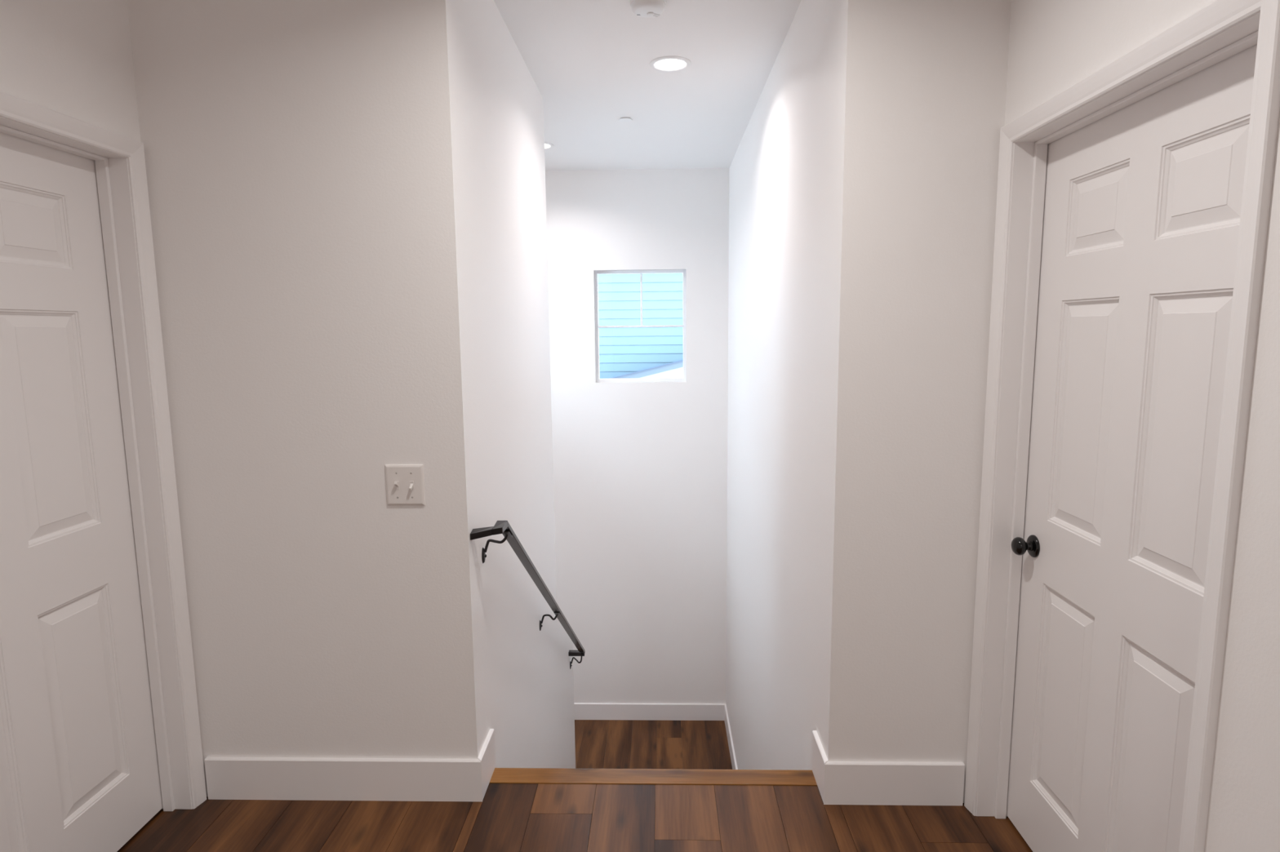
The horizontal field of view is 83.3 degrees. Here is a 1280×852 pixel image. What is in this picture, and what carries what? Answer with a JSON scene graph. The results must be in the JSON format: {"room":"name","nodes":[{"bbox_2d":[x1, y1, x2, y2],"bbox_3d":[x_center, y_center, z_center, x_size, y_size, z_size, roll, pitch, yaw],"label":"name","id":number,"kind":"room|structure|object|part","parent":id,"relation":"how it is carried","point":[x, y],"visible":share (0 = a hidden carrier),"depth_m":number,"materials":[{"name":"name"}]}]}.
{"room":"stair landing","nodes":[
{"label":"stair landing","id":0,"kind":"room"},
{"bbox_2d":[0,0,140,142],"bbox_3d":[-1.617,0.260,-0.636,0.135,2.751,5.784,0,8,2],"label":"wall","id":1,"kind":"structure","parent":0,"point":[72,58],"depth_m":1.89,"materials":[{"name":"white paint"}]},
{"bbox_2d":[0,90,206,851],"bbox_3d":[-1.541,0.266,1.796,0.152,2.096,0.942,0,8,2],"label":"door","id":2,"kind":"structure","parent":1,"relation":"in","point":[100,735],"depth_m":2.02,"materials":[{"name":"white wood"}]},
{"bbox_3d":[-1.589,0.824,1.690,0.035,0.606,0.237,0,8,2],"label":"panel","id":3,"kind":"part","parent":2,"relation":"part of","materials":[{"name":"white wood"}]},
{"bbox_3d":[-1.592,-0.516,1.861,0.035,0.198,0.245,0,8,2],"label":"panel","id":4,"kind":"part","parent":2,"relation":"part of","materials":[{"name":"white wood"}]},
{"bbox_3d":[-1.587,-0.003,1.929,0.035,0.607,0.245,0,8,2],"label":"panel","id":5,"kind":"part","parent":2,"relation":"part of","materials":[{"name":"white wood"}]},
{"bbox_3d":[-1.483,-0.747,1.659,0.017,0.052,0.942,0,8,2],"label":"casing","id":6,"kind":"part","parent":2,"relation":"part of","materials":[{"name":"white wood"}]},
{"bbox_3d":[-1.579,0.778,2.033,0.035,0.606,0.245,0,8,2],"label":"panel","id":7,"kind":"part","parent":2,"relation":"part of","materials":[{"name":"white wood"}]},
{"bbox_3d":[-1.461,0.207,2.234,0.017,2.096,0.052,0,8,2],"label":"casing","id":8,"kind":"part","parent":2,"relation":"part of","materials":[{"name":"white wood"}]},
{"bbox_2d":[456,0,575,768],"bbox_3d":[-0.549,1.536,3.731,0.115,6.451,2.361,0,8,2],"label":"wall","id":9,"kind":"structure","parent":0,"point":[528,678],"depth_m":2.94,"materials":[{"name":"white paint"}]},
{"bbox_2d":[470,520,585,669],"bbox_3d":[-0.449,0.965,3.531,0.104,1.609,2.313,0,8,2],"label":"handrail","id":10,"kind":"object","parent":9,"relation":"attached to","point":[504,527],"visible":1,"depth_m":2.80,"materials":[{"name":"black metal"}]},
{"bbox_2d":[127,0,1011,803],"bbox_3d":[-0.209,-0.138,2.249,2.794,2.751,0.115,0,8,2],"label":"wall","id":11,"kind":"structure","parent":0,"point":[304,161],"depth_m":2.19,"materials":[{"name":"white paint"}]},
{"bbox_2d":[204,728,495,802],"bbox_3d":[-0.976,1.156,2.466,0.919,0.146,0.190,0,8,2],"label":"baseboard","id":12,"kind":"structure","parent":11,"relation":"attached to","point":[281,779],"depth_m":2.37,"materials":[{"name":"white wood"}]},
{"bbox_2d":[385,464,425,505],"bbox_3d":[-0.733,0.186,2.237,0.120,0.130,0.023,0,8,2],"label":"light switch","id":13,"kind":"object","parent":11,"relation":"attached to","point":[405,483],"visible":1,"depth_m":2.24,"materials":[{"name":"white plastic"}]},
{"bbox_2d":[811,730,964,806],"bbox_3d":[0.821,1.144,2.416,0.446,0.146,0.190,0,8,2],"label":"baseboard","id":14,"kind":"structure","parent":11,"relation":"attached to","point":[838,783],"depth_m":2.32,"materials":[{"name":"white wood"}]},
{"bbox_2d":[117,783,1032,851],"bbox_3d":[-0.272,1.705,-0.412,3.794,0.200,5.920,0,8,2],"label":"floor","id":15,"kind":"structure","parent":0,"point":[509,817],"depth_m":2.25,"materials":[{"name":"brown wood"}]},
{"bbox_2d":[488,768,817,787],"bbox_3d":[0.083,1.916,3.749,1.141,1.724,2.391,0,8,2],"label":"staircase","id":16,"kind":"structure","parent":15,"relation":"attached to","point":[655,777],"depth_m":2.49,"materials":[{"name":"brown wood"}]},
{"bbox_2d":[545,168,728,704],"bbox_3d":[-0.508,1.234,5.995,2.442,6.451,0.140,0,8,2],"label":"wall","id":17,"kind":"structure","parent":0,"point":[640,468],"depth_m":5.78,"materials":[{"name":"white paint"}]},
{"bbox_2d":[594,269,685,382],"bbox_3d":[0.005,-0.791,5.734,0.719,0.878,0.060,0,8,2],"label":"window","id":18,"kind":"structure","parent":17,"relation":"in","point":[616,272],"depth_m":5.71,"materials":[{"name":"white plastic"}]},
{"bbox_3d":[0.005,-0.794,5.732,0.675,0.015,0.042,0,8,2],"label":"meeting rail","id":19,"kind":"part","parent":18,"relation":"part of","materials":[{"name":"white plastic"}]},
{"bbox_2d":[573,703,724,720],"bbox_3d":[-0.429,2.410,6.072,2.274,0.143,0.014,0,8,2],"label":"baseboard","id":20,"kind":"structure","parent":17,"relation":"attached to","point":[633,712],"depth_m":6.05,"materials":[{"name":"white wood"}]},
{"bbox_2d":[493,0,800,170],"bbox_3d":[-0.384,-1.419,0.891,3.400,0.150,9.549,0,8,2],"label":"ceiling","id":21,"kind":"structure","parent":0,"point":[588,61],"depth_m":3.46,"materials":[{"name":"white paint"}]},
{"bbox_2d":[544,142,553,149],"bbox_3d":[-0.665,-1.849,4.747,0.192,0.006,0.192,0,8,2],"label":"recessed light","id":22,"kind":"object","parent":21,"relation":"in","point":[547,145],"visible":0.3,"depth_m":4.75,"materials":[{"name":"white plastic"}]},
{"bbox_2d":[618,117,632,122],"bbox_3d":[-0.084,-1.778,4.176,0.082,0.008,0.082,0,8,2],"label":"sprinkler cover","id":23,"kind":"object","parent":21,"relation":"attached to","point":[622,119],"visible":1,"depth_m":4.16,"materials":[{"name":"white plastic"}]},
{"bbox_2d":[630,0,666,17],"bbox_3d":[0.031,-1.566,2.692,0.136,0.041,0.136,0,8,2],"label":"smoke detector","id":24,"kind":"object","parent":21,"relation":"attached to","point":[643,8],"visible":1,"depth_m":2.67,"materials":[{"name":"white plastic"}]},
{"bbox_2d":[649,55,691,71],"bbox_3d":[0.140,-1.667,3.317,0.192,0.006,0.192,0,8,2],"label":"recessed light","id":25,"kind":"object","parent":21,"relation":"in","point":[668,63],"visible":1,"depth_m":3.31,"materials":[{"name":"white plastic"}]},
{"bbox_2d":[574,720,732,769],"bbox_3d":[-0.441,2.649,5.579,2.302,0.200,1.054,0,8,2],"label":"floor","id":26,"kind":"structure","parent":0,"point":[599,744],"depth_m":5.70,"materials":[{"name":"brown wood"}]},
{"bbox_2d":[725,0,838,770],"bbox_3d":[0.724,1.450,4.277,0.115,6.451,3.535,0,8,2],"label":"wall","id":27,"kind":"structure","parent":0,"point":[781,169],"depth_m":3.17,"materials":[{"name":"white paint"}]},
{"bbox_2d":[724,703,737,769],"bbox_3d":[0.701,2.470,5.534,0.014,0.143,1.034,0,8,2],"label":"baseboard","id":28,"kind":"structure","parent":27,"relation":"attached to","point":[732,755],"depth_m":5.60,"materials":[{"name":"white wood"}]},
{"bbox_2d":[1004,0,1279,851],"bbox_3d":[1.040,0.243,-0.711,0.135,2.751,5.784,0,8,2],"label":"wall","id":29,"kind":"structure","parent":0,"point":[1054,45],"depth_m":1.23,"materials":[{"name":"white paint"}]},
{"bbox_2d":[964,0,1279,851],"bbox_3d":[1.100,0.250,1.721,0.152,2.096,0.942,0,8,2],"label":"door","id":30,"kind":"structure","parent":29,"relation":"in","point":[1133,206],"depth_m":1.68,"materials":[{"name":"white wood"}]},
{"bbox_3d":[1.045,0.192,2.164,0.017,2.096,0.052,0,8,2],"label":"casing","id":31,"kind":"part","parent":30,"relation":"part of","materials":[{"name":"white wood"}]},
{"bbox_3d":[1.108,0.349,2.087,0.052,0.052,0.052,0,8,2],"label":"knob","id":32,"kind":"part","parent":30,"relation":"part of","materials":[{"name":"black metal"}]},
{"bbox_3d":[1.159,0.761,1.956,0.035,0.606,0.245,0,8,2],"label":"panel","id":33,"kind":"part","parent":30,"relation":"part of","materials":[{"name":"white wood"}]},
{"bbox_3d":[1.151,-0.021,1.853,0.035,0.607,0.245,0,8,2],"label":"panel","id":34,"kind":"part","parent":30,"relation":"part of","materials":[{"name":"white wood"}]},
{"bbox_3d":[1.146,-0.534,1.784,0.035,0.198,0.245,0,8,2],"label":"panel","id":35,"kind":"part","parent":30,"relation":"part of","materials":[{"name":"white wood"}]},
{"bbox_3d":[1.023,-0.763,1.589,0.017,0.052,0.942,0,8,2],"label":"casing","id":36,"kind":"part","parent":30,"relation":"part of","materials":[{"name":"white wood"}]},
{"bbox_3d":[1.149,0.807,1.613,0.035,0.606,0.237,0,8,2],"label":"panel","id":37,"kind":"part","parent":30,"relation":"part of","materials":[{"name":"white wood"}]},
{"bbox_3d":[1.141,0.025,1.510,0.035,0.607,0.237,0,8,2],"label":"panel","id":38,"kind":"part","parent":30,"relation":"part of","materials":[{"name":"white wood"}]},
{"bbox_3d":[1.136,-0.488,1.442,0.035,0.198,0.237,0,8,2],"label":"panel","id":39,"kind":"part","parent":30,"relation":"part of","materials":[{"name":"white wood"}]},
{"bbox_3d":[1.021,0.309,1.283,0.017,2.096,0.052,0,8,2],"label":"casing","id":40,"kind":"part","parent":30,"relation":"part of","materials":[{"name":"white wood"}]},
{"label":"outside","id":41,"kind":"structure","parent":0,"visible":0},
{"bbox_2d":[597,272,683,378],"bbox_3d":[0.243,0.561,8.542,6.400,6.700,0.206,0,8,2],"label":"neighbor house","id":42,"kind":"structure","parent":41,"point":[622,350],"depth_m":8.22,"materials":[{"name":"blue paint"}]},
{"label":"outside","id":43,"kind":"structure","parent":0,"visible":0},
{"bbox_2d":[609,360,683,378],"bbox_3d":[-0.057,1.330,8.373,5.400,5.228,0.330,0,8,2],"label":"neighbor wing","id":44,"kind":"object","parent":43,"point":[673,370],"visible":0.16,"depth_m":7.97}
]}

